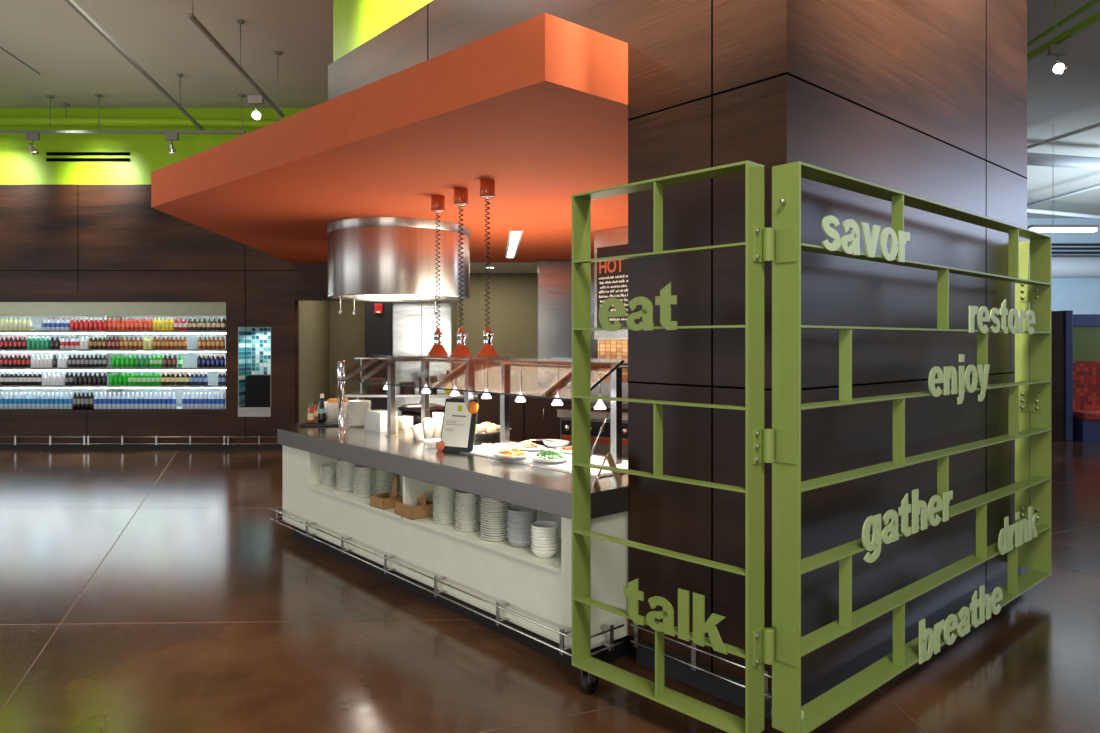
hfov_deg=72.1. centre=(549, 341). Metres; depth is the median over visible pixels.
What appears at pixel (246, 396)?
serving tray
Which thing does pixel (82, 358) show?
drink bottle
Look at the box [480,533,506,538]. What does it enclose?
plate
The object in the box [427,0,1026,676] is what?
trim
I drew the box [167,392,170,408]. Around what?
drink bottle
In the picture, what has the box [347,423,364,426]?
plate
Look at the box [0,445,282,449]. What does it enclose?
trim
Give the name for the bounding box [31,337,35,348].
drink bottle
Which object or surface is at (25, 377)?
drink bottle
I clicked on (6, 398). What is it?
drink bottle
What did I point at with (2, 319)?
drink bottle
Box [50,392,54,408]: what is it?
drink bottle
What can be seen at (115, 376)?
drink bottle
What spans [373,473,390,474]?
plate
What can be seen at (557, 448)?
oval dish
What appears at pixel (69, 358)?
drink bottle
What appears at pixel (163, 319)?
drink bottle
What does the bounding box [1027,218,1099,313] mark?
wall
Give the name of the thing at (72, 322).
drink bottle
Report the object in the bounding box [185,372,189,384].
drink bottle
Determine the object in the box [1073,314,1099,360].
screen
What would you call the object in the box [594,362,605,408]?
light
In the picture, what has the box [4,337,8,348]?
drink bottle
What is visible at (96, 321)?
drink bottle
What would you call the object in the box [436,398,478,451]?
sign holder
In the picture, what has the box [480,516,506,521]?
plate
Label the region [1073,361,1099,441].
bench
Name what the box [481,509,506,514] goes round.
plate
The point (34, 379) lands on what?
drink bottle
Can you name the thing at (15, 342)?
drink bottle
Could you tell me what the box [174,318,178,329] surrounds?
drink bottle
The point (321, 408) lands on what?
sauce bottle
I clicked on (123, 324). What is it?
drink bottle
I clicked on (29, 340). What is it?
drink bottle
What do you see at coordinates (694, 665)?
guard rail
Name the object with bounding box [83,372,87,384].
drink bottle
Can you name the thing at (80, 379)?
drink bottle
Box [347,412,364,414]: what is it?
plate
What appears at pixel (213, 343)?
drink bottle
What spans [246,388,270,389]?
serving tray
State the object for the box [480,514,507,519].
plate
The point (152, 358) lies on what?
drink bottle
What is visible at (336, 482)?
plate
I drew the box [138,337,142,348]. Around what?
drink bottle
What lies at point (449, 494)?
plate
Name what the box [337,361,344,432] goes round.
chrome post
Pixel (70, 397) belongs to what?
drink bottle
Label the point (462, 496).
plate
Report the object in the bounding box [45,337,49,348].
drink bottle
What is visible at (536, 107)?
canopy
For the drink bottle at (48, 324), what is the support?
on the cooler
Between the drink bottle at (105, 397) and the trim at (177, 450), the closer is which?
the trim at (177, 450)
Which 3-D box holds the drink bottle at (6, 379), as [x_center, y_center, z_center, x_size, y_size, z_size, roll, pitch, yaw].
[-8.451,0.578,11.750,0.070,0.210,0.066,0,0,0]
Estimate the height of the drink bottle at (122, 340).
0.205 m
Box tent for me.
[593,452,621,486]
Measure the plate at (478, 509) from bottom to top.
0.021 m
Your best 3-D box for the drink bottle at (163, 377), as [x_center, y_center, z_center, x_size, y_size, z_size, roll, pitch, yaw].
[-6.016,0.578,11.750,0.070,0.210,0.066,0,0,0]
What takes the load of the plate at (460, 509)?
on the plate at (478, 509)
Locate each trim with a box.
[0,47,39,73]
[0,270,293,441]
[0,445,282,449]
[0,450,177,712]
[0,619,470,624]
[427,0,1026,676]
[470,263,537,272]
[480,701,639,732]
[877,688,927,732]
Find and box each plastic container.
[506,525,530,531]
[507,505,535,513]
[507,508,536,516]
[507,513,536,519]
[507,516,536,522]
[507,519,536,525]
[507,522,530,528]
[507,528,530,534]
[507,531,530,537]
[507,533,530,540]
[507,536,531,547]
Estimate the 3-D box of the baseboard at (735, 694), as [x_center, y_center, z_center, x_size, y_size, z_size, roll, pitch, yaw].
[1.868,1.580,4.582,3.051,0.140,0.850,0,0,-42]
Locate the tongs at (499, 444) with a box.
[482,443,512,447]
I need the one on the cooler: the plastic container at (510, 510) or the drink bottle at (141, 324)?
the drink bottle at (141, 324)
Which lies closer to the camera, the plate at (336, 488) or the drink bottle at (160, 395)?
the plate at (336, 488)
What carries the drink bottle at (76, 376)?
on the cooler
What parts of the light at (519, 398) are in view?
stem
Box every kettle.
[398,400,444,425]
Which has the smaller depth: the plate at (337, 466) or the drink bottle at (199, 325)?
the plate at (337, 466)
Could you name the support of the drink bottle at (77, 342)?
on the cooler
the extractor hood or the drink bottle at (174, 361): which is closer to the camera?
the extractor hood
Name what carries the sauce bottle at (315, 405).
on the counter at (538, 589)
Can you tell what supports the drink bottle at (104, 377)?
on the cooler
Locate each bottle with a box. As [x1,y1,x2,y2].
[0,318,3,329]
[0,337,3,348]
[0,355,3,366]
[0,372,4,384]
[0,392,3,408]
[4,318,8,329]
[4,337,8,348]
[4,355,8,366]
[4,372,8,384]
[4,392,8,408]
[8,337,12,348]
[8,355,12,366]
[9,318,13,329]
[9,372,13,384]
[9,392,13,408]
[13,318,17,329]
[13,337,17,348]
[13,355,17,366]
[13,392,17,408]
[14,372,18,384]
[17,355,21,366]
[18,318,22,329]
[18,337,21,348]
[18,372,22,384]
[18,392,22,408]
[22,318,26,329]
[22,337,26,348]
[22,355,25,366]
[22,392,26,408]
[23,372,27,384]
[26,355,30,366]
[27,318,31,329]
[27,337,31,348]
[27,392,31,408]
[28,372,32,384]
[30,355,34,366]
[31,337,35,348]
[32,372,36,384]
[32,392,35,408]
[35,355,39,366]
[36,337,40,348]
[36,392,40,408]
[37,372,41,384]
[39,355,43,366]
[40,337,44,348]
[41,392,45,408]
[42,318,45,329]
[42,372,46,384]
[44,355,48,366]
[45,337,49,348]
[45,392,49,408]
[46,318,50,329]
[46,372,50,384]
[48,355,52,366]
[50,337,54,348]
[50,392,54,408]
[51,318,55,329]
[51,372,55,384]
[52,355,56,366]
[54,392,58,408]
[55,337,59,348]
[55,372,59,384]
[56,318,59,329]
[57,355,61,366]
[59,392,63,408]
[60,318,64,329]
[60,337,64,348]
[60,372,64,384]
[63,355,67,366]
[63,392,67,408]
[65,318,69,329]
[65,337,69,348]
[65,372,68,384]
[68,355,71,366]
[68,392,72,408]
[69,372,73,384]
[70,318,74,329]
[70,337,74,348]
[72,355,76,366]
[72,392,76,408]
[74,318,78,329]
[74,372,78,384]
[75,337,79,348]
[76,355,80,366]
[77,392,80,408]
[78,372,82,384]
[79,318,83,329]
[80,337,83,348]
[81,355,84,366]
[81,392,84,408]
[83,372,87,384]
[84,318,88,329]
[84,337,88,348]
[85,355,89,366]
[85,392,89,408]
[88,372,92,384]
[89,318,93,329]
[89,337,92,348]
[89,355,93,366]
[89,392,93,408]
[93,337,97,348]
[93,372,97,384]
[94,318,97,329]
[94,355,97,366]
[94,392,98,408]
[97,372,101,384]
[98,318,102,329]
[98,337,101,348]
[98,355,102,366]
[98,392,102,408]
[102,337,106,348]
[102,355,106,366]
[102,372,106,384]
[103,318,107,329]
[103,392,107,408]
[107,337,111,348]
[107,392,111,408]
[108,318,111,329]
[109,372,113,384]
[111,337,115,348]
[111,355,115,366]
[112,318,116,329]
[112,392,116,408]
[114,372,117,384]
[115,337,119,348]
[116,355,120,366]
[116,392,120,408]
[117,318,120,329]
[118,372,122,384]
[120,337,123,348]
[120,355,124,366]
[121,318,125,329]
[121,392,125,408]
[123,372,127,384]
[124,337,128,348]
[125,355,129,366]
[126,318,129,329]
[126,392,129,408]
[128,372,132,384]
[129,337,133,348]
[130,318,134,329]
[130,355,134,366]
[130,392,134,408]
[133,372,136,384]
[134,337,137,348]
[135,318,138,329]
[135,355,139,366]
[135,392,139,408]
[137,372,141,384]
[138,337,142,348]
[139,318,143,329]
[139,392,143,408]
[140,355,144,366]
[142,372,146,384]
[143,337,147,348]
[144,318,147,329]
[144,392,148,408]
[145,355,149,366]
[147,372,150,384]
[148,318,152,329]
[148,337,152,348]
[148,392,152,408]
[150,355,153,366]
[151,372,155,384]
[153,318,156,329]
[153,337,156,348]
[153,392,157,408]
[154,355,158,366]
[156,372,160,384]
[157,318,160,329]
[157,337,160,348]
[158,355,162,366]
[158,392,161,408]
[161,318,164,329]
[161,337,165,348]
[161,372,165,384]
[162,392,166,408]
[163,355,167,366]
[165,318,169,329]
[165,337,169,348]
[166,372,170,384]
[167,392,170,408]
[168,355,171,366]
[169,318,173,329]
[170,337,173,348]
[171,372,174,384]
[171,392,175,408]
[172,355,176,366]
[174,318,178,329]
[174,337,177,348]
[175,372,179,384]
[178,337,182,348]
[178,355,181,366]
[179,318,182,329]
[180,372,184,384]
[182,337,186,348]
[182,392,185,408]
[183,318,187,329]
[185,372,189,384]
[186,392,190,408]
[188,318,192,329]
[190,372,193,384]
[190,392,194,408]
[193,318,196,329]
[194,372,198,384]
[195,392,198,408]
[197,318,201,329]
[197,355,201,366]
[198,337,201,348]
[199,372,202,384]
[199,392,203,408]
[202,318,206,329]
[202,337,206,348]
[202,355,205,366]
[203,372,207,384]
[203,392,207,408]
[206,355,210,366]
[207,318,211,329]
[207,337,210,348]
[208,392,211,408]
[211,337,215,348]
[211,355,215,366]
[212,318,215,329]
[212,392,215,408]
[216,318,220,329]
[216,337,219,348]
[216,355,219,366]
[216,392,220,408]
[218,372,221,384]
[220,337,224,348]
[220,355,224,366]
[220,392,224,408]
[221,318,225,329]
[222,372,225,384]
[308,402,313,422]
[313,402,317,418]
[318,394,325,422]
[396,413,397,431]
[445,370,450,393]
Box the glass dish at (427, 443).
[423,439,437,446]
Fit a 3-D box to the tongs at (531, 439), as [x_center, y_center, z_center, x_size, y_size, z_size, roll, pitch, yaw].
[-0.054,0.697,5.320,0.212,0.025,0.060,0,0,-9]
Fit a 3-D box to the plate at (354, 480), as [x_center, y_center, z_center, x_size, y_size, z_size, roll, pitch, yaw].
[-1.369,1.035,5.590,0.170,0.019,0.170,0,0,0]
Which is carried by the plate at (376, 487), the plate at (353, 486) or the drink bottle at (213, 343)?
the plate at (353, 486)
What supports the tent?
on the counter at (538, 589)
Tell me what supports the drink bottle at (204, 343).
on the cooler
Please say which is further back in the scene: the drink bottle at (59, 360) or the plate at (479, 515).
the drink bottle at (59, 360)
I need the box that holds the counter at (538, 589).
[277,416,635,670]
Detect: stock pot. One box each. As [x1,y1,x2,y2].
[363,377,385,393]
[397,382,417,393]
[416,376,438,393]
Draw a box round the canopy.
[151,13,627,261]
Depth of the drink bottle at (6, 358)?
11.72 m
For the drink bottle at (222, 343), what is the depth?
11.73 m
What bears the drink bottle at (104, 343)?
on the cooler
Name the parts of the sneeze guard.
bracket arm, bracket arm, post, cross arm, post, bracket arm, post, cross arm, post, bracket arm, cross arm, post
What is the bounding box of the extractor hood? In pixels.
[327,217,469,315]
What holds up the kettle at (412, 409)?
on the counter at (538, 589)
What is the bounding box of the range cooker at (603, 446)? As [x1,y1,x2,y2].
[557,381,627,458]
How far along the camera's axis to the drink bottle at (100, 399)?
11.73 m
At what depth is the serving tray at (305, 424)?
6.62 m
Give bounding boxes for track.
[0,94,245,133]
[65,0,204,129]
[188,0,283,116]
[1027,0,1099,47]
[1027,0,1099,61]
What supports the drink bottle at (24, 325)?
on the cooler
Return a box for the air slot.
[46,152,129,160]
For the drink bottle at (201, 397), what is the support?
on the cooler
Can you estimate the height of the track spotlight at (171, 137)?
0.306 m
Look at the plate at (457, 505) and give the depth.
4.53 m
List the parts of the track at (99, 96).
hanger rod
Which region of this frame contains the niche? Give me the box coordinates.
[238,327,270,416]
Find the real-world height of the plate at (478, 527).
0.021 m
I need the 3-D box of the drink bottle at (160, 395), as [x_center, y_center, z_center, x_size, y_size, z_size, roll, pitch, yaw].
[-6.069,0.914,11.750,0.070,0.260,0.066,0,0,0]
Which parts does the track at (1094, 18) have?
hanger rod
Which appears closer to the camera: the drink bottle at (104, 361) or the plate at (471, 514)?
the plate at (471, 514)
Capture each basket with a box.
[324,401,347,418]
[475,428,511,437]
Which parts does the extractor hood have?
drain rod, drain rod, drain rod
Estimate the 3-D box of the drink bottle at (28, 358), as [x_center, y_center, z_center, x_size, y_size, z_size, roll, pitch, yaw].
[-8.112,0.302,11.750,0.070,0.210,0.066,0,0,0]
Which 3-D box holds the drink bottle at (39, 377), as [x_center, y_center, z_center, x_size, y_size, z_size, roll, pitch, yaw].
[-7.942,0.578,11.750,0.070,0.210,0.066,0,0,0]
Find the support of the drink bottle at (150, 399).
on the cooler
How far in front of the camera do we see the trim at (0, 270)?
11.60 m
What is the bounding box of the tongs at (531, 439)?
[527,439,553,441]
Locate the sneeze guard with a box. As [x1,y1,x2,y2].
[332,356,627,463]
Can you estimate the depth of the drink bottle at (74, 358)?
11.72 m
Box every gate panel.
[572,160,773,732]
[772,161,1050,732]
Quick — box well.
[461,442,627,477]
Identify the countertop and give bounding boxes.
[277,416,627,518]
[477,389,571,393]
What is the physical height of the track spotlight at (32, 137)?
0.310 m
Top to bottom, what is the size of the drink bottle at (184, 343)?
0.205 m
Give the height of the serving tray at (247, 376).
0.016 m
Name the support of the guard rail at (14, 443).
attached to the wall at (43, 226)
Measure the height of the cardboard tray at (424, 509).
0.170 m
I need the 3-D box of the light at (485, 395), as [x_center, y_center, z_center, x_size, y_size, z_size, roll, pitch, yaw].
[-0.427,0.245,5.071,0.072,0.266,0.072,0,0,0]
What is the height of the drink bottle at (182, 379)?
0.210 m
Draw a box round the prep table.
[345,357,483,399]
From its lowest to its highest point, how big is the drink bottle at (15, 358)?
0.210 m
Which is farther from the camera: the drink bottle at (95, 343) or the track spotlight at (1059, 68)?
the drink bottle at (95, 343)
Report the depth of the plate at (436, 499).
4.72 m
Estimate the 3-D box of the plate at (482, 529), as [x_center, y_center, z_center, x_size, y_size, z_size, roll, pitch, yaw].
[-0.314,1.088,4.371,0.180,0.021,0.180,0,0,0]
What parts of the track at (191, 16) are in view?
hanger rod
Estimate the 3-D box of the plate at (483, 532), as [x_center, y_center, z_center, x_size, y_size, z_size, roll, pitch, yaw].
[-0.313,1.101,4.370,0.180,0.021,0.180,0,0,0]
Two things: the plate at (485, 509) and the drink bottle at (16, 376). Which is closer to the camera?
the plate at (485, 509)
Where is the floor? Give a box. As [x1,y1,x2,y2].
[0,440,1099,732]
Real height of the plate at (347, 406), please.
0.021 m
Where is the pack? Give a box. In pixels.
[380,412,386,430]
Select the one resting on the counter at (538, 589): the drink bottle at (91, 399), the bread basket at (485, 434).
the bread basket at (485, 434)
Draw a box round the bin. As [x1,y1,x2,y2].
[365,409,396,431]
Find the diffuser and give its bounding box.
[1029,228,1096,231]
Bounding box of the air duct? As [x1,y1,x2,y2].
[1051,257,1099,276]
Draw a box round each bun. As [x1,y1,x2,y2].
[476,426,485,431]
[486,427,496,431]
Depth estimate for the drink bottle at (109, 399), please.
11.73 m
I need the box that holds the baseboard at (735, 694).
[636,566,1020,719]
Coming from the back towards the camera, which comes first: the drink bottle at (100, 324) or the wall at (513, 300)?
the wall at (513, 300)
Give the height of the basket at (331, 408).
0.160 m
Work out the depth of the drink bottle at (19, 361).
11.73 m
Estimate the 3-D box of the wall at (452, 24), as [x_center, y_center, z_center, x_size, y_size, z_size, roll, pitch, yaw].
[0.409,-1.961,6.225,3.111,0.838,3.484,0,0,-42]
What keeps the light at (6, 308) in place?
attached to the cooler
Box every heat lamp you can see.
[427,195,448,361]
[445,187,472,362]
[475,179,499,357]
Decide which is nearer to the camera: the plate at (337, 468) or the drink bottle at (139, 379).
the plate at (337, 468)
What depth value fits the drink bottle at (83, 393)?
11.72 m
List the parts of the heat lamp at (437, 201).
lamp shade, coiled cord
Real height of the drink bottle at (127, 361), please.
0.210 m
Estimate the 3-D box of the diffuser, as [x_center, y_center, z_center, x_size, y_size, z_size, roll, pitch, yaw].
[8.493,-1.854,12.500,1.053,0.060,0.120,0,0,0]
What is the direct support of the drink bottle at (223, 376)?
on the cooler
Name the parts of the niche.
steel sill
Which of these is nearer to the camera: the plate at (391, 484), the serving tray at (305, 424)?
the plate at (391, 484)
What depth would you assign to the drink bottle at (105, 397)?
11.72 m
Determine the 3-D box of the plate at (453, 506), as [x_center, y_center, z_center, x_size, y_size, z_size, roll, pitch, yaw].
[-0.657,1.034,4.773,0.164,0.021,0.164,0,0,0]
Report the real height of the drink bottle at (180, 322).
0.200 m
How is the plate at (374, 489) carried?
on the plate at (354, 491)
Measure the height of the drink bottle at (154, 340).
0.205 m
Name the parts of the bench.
seat, seat, backrest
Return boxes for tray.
[246,376,270,377]
[246,380,270,381]
[246,384,270,385]
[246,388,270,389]
[246,392,270,393]
[246,396,270,397]
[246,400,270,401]
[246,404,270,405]
[299,422,337,426]
[370,478,401,509]
[395,491,433,519]
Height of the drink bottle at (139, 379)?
0.210 m
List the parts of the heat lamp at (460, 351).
lamp shade, coiled cord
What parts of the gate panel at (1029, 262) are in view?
rail, rail, joining plate, joining plate, joining plate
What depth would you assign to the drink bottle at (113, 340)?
11.73 m
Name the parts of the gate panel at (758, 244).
rail, rail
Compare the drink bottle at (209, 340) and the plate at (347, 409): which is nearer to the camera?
the plate at (347, 409)
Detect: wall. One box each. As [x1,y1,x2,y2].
[0,108,537,444]
[299,301,329,421]
[328,0,627,99]
[330,273,627,424]
[333,0,432,61]
[598,340,627,381]
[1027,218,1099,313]
[1051,310,1072,440]
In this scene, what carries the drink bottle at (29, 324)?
on the cooler
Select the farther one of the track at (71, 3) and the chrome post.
the track at (71, 3)
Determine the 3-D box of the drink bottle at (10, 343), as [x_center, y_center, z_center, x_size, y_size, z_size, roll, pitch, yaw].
[-8.384,0.020,11.750,0.070,0.205,0.066,0,0,0]
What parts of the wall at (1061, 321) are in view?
panel, edge frame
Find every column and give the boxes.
[365,301,392,410]
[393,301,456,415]
[538,261,600,388]
[628,0,1026,689]
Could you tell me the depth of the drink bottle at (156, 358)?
11.72 m
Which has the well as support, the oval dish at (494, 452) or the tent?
the oval dish at (494, 452)
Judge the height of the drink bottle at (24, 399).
0.260 m
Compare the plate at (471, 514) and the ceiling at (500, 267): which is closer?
the plate at (471, 514)
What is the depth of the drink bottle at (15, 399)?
11.73 m
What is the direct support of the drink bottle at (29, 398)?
on the cooler
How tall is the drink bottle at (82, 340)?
0.205 m
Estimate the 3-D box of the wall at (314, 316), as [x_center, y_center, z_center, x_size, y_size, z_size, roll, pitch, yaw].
[-4.023,0.200,12.630,0.194,2.900,1.660,0,0,0]
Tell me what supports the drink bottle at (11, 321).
on the cooler
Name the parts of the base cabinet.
door, door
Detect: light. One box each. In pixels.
[0,302,225,315]
[422,384,429,392]
[450,387,459,395]
[481,359,491,398]
[505,230,522,257]
[515,360,525,401]
[552,361,562,404]
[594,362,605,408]
[1028,225,1098,231]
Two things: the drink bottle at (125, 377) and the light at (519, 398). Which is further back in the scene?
the drink bottle at (125, 377)
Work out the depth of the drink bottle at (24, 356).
11.72 m
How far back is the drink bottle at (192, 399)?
11.73 m
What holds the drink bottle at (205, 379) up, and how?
on the cooler
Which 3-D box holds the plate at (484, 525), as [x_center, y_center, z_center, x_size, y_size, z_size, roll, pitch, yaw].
[-0.312,1.061,4.372,0.180,0.021,0.180,0,0,0]
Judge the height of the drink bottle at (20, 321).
0.200 m
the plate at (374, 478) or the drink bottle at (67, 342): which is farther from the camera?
the drink bottle at (67, 342)
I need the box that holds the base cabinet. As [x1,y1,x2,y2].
[477,389,571,445]
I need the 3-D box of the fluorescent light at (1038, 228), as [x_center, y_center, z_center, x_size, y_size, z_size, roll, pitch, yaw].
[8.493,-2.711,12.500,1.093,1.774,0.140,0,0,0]
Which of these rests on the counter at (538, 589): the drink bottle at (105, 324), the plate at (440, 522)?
the plate at (440, 522)
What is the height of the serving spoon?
0.340 m
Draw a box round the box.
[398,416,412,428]
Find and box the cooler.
[0,302,225,409]
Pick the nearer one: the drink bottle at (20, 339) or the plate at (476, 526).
the plate at (476, 526)
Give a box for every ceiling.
[0,0,1099,217]
[470,263,537,271]
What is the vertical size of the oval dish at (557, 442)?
0.041 m
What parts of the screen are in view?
rail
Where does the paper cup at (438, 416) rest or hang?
on the counter at (538, 589)
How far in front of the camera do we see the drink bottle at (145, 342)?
11.73 m
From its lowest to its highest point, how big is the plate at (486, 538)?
0.021 m
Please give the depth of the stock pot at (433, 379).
10.76 m
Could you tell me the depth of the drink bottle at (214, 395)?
11.72 m
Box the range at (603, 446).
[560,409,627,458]
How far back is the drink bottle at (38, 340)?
11.72 m
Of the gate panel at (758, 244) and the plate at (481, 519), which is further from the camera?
the plate at (481, 519)
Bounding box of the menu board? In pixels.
[594,226,627,338]
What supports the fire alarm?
attached to the column at (378, 327)
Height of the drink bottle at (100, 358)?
0.210 m
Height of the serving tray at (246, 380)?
0.016 m
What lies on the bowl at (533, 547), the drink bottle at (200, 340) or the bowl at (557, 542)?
the bowl at (557, 542)
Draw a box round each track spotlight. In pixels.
[26,133,39,154]
[165,133,178,153]
[248,95,263,120]
[1047,44,1068,74]
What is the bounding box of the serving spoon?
[591,413,608,455]
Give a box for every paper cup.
[410,423,423,440]
[424,418,434,438]
[433,412,443,437]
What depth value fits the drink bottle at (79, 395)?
11.72 m
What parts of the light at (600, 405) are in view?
stem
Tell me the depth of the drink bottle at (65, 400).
11.72 m
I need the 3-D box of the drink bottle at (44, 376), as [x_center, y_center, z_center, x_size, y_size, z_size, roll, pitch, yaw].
[-7.870,0.578,11.750,0.070,0.210,0.066,0,0,0]
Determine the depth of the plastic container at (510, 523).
4.16 m
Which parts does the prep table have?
shelf post, shelf post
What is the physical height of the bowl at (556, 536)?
0.045 m
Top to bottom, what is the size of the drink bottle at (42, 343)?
0.205 m
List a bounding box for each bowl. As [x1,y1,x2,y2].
[531,521,558,530]
[531,526,558,533]
[531,530,558,537]
[531,533,558,540]
[531,536,558,544]
[531,540,558,547]
[531,543,558,550]
[531,547,558,557]
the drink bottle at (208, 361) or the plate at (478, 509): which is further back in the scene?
the drink bottle at (208, 361)
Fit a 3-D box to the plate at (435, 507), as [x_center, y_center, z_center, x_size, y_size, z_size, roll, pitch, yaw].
[-0.658,1.048,4.774,0.164,0.021,0.164,0,0,0]
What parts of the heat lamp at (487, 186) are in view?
lamp shade, coiled cord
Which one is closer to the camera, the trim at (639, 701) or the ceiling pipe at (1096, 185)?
the trim at (639, 701)
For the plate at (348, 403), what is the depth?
6.58 m
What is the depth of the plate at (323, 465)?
6.05 m
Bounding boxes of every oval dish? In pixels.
[490,449,529,458]
[510,443,543,450]
[530,454,568,462]
[543,439,569,447]
[556,446,571,453]
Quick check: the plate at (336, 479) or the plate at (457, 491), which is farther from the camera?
the plate at (336, 479)
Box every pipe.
[0,116,278,127]
[1027,122,1099,148]
[1027,152,1099,169]
[1027,184,1099,205]
[1027,208,1099,218]
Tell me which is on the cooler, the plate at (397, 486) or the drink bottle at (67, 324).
the drink bottle at (67, 324)
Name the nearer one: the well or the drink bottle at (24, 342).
the well
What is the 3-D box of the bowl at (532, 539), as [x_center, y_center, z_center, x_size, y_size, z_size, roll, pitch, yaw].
[-0.028,1.063,4.017,0.150,0.045,0.150,0,0,0]
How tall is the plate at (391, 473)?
0.021 m
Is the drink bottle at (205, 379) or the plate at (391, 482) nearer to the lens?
the plate at (391, 482)
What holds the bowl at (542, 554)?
on the counter at (538, 589)
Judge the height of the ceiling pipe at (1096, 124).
0.060 m
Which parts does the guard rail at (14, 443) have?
rail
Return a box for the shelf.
[354,357,474,358]
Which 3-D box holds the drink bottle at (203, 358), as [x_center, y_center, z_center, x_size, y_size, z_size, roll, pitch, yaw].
[-5.385,0.302,11.750,0.070,0.210,0.066,0,0,0]
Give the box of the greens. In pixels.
[535,450,562,458]
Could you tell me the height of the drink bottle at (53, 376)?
0.210 m
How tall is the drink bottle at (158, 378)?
0.210 m
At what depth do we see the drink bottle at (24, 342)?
11.73 m
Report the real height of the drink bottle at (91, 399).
0.260 m
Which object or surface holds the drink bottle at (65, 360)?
on the cooler
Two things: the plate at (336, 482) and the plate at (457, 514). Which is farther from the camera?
the plate at (336, 482)
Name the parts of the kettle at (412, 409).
lid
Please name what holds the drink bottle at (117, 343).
on the cooler
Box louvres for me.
[1051,244,1099,256]
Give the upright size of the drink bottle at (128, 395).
0.260 m
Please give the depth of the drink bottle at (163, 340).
11.72 m
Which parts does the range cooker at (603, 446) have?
control panel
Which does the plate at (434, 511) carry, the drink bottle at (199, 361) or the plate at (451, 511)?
the plate at (451, 511)
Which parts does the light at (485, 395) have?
stem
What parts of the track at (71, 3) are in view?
hanger rod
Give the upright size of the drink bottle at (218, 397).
0.260 m
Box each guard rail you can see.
[0,436,276,444]
[270,506,623,656]
[630,623,771,699]
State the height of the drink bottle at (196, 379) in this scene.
0.210 m
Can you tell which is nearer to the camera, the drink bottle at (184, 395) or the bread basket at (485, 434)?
the bread basket at (485, 434)
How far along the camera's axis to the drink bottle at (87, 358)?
11.72 m
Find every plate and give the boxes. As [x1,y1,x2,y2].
[320,464,336,467]
[320,477,336,479]
[336,461,353,464]
[336,463,357,466]
[336,470,353,473]
[336,473,353,476]
[336,475,353,478]
[336,477,352,480]
[336,479,353,482]
[336,482,352,485]
[336,484,353,487]
[336,486,352,489]
[336,488,353,491]
[337,466,353,469]
[337,468,353,471]
[347,400,370,402]
[347,402,370,404]
[347,403,370,405]
[347,406,370,408]
[347,409,370,411]
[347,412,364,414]
[347,419,364,421]
[347,422,364,424]
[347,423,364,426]
[353,465,371,469]
[353,467,373,470]
[353,469,376,472]
[353,473,374,476]
[353,475,373,478]
[353,477,375,480]
[353,478,376,482]
[353,480,376,483]
[353,484,373,487]
[353,486,373,489]
[353,487,376,491]
[353,491,376,494]
[353,493,375,496]
[354,471,374,474]
[354,482,376,485]
[354,489,376,493]
[370,484,397,489]
[372,473,393,476]
[372,474,396,478]
[372,475,397,480]
[372,484,392,487]
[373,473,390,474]
[373,480,392,483]
[373,482,392,485]
[373,486,397,491]
[375,477,397,482]
[433,485,451,488]
[433,487,454,491]
[433,489,455,493]
[433,491,455,495]
[433,493,455,497]
[433,495,455,499]
[433,497,455,501]
[433,500,455,503]
[433,501,455,506]
[433,504,454,508]
[433,506,454,510]
[433,508,455,512]
[433,510,455,514]
[433,512,454,517]
[433,514,454,519]
[433,517,454,521]
[433,519,455,523]
[455,490,474,495]
[455,493,476,497]
[455,495,479,499]
[455,497,480,501]
[455,499,480,504]
[455,504,480,508]
[455,506,480,510]
[455,510,480,515]
[455,512,479,517]
[455,514,480,520]
[455,517,480,522]
[455,519,480,524]
[455,521,480,526]
[455,523,480,528]
[455,525,480,531]
[456,501,480,506]
[456,508,480,513]
[480,500,506,505]
[480,502,509,507]
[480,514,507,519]
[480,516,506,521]
[480,518,506,524]
[480,528,506,533]
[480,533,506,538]
[480,535,506,540]
[481,496,497,500]
[481,497,503,502]
[481,504,511,509]
[481,507,506,512]
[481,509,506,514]
[481,511,506,517]
[481,521,506,526]
[481,523,506,528]
[481,525,506,531]
[481,530,506,536]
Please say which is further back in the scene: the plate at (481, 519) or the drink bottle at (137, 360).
the drink bottle at (137, 360)
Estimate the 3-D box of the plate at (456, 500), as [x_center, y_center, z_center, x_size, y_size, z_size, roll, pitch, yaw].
[-0.497,0.967,4.580,0.156,0.021,0.156,0,0,0]
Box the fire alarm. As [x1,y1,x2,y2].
[374,304,382,313]
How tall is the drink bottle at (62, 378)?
0.210 m
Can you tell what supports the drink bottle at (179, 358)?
on the cooler
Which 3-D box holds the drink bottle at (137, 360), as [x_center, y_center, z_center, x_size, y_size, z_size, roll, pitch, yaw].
[-6.420,0.302,11.750,0.070,0.210,0.066,0,0,0]
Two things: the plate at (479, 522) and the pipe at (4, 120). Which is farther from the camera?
the pipe at (4, 120)

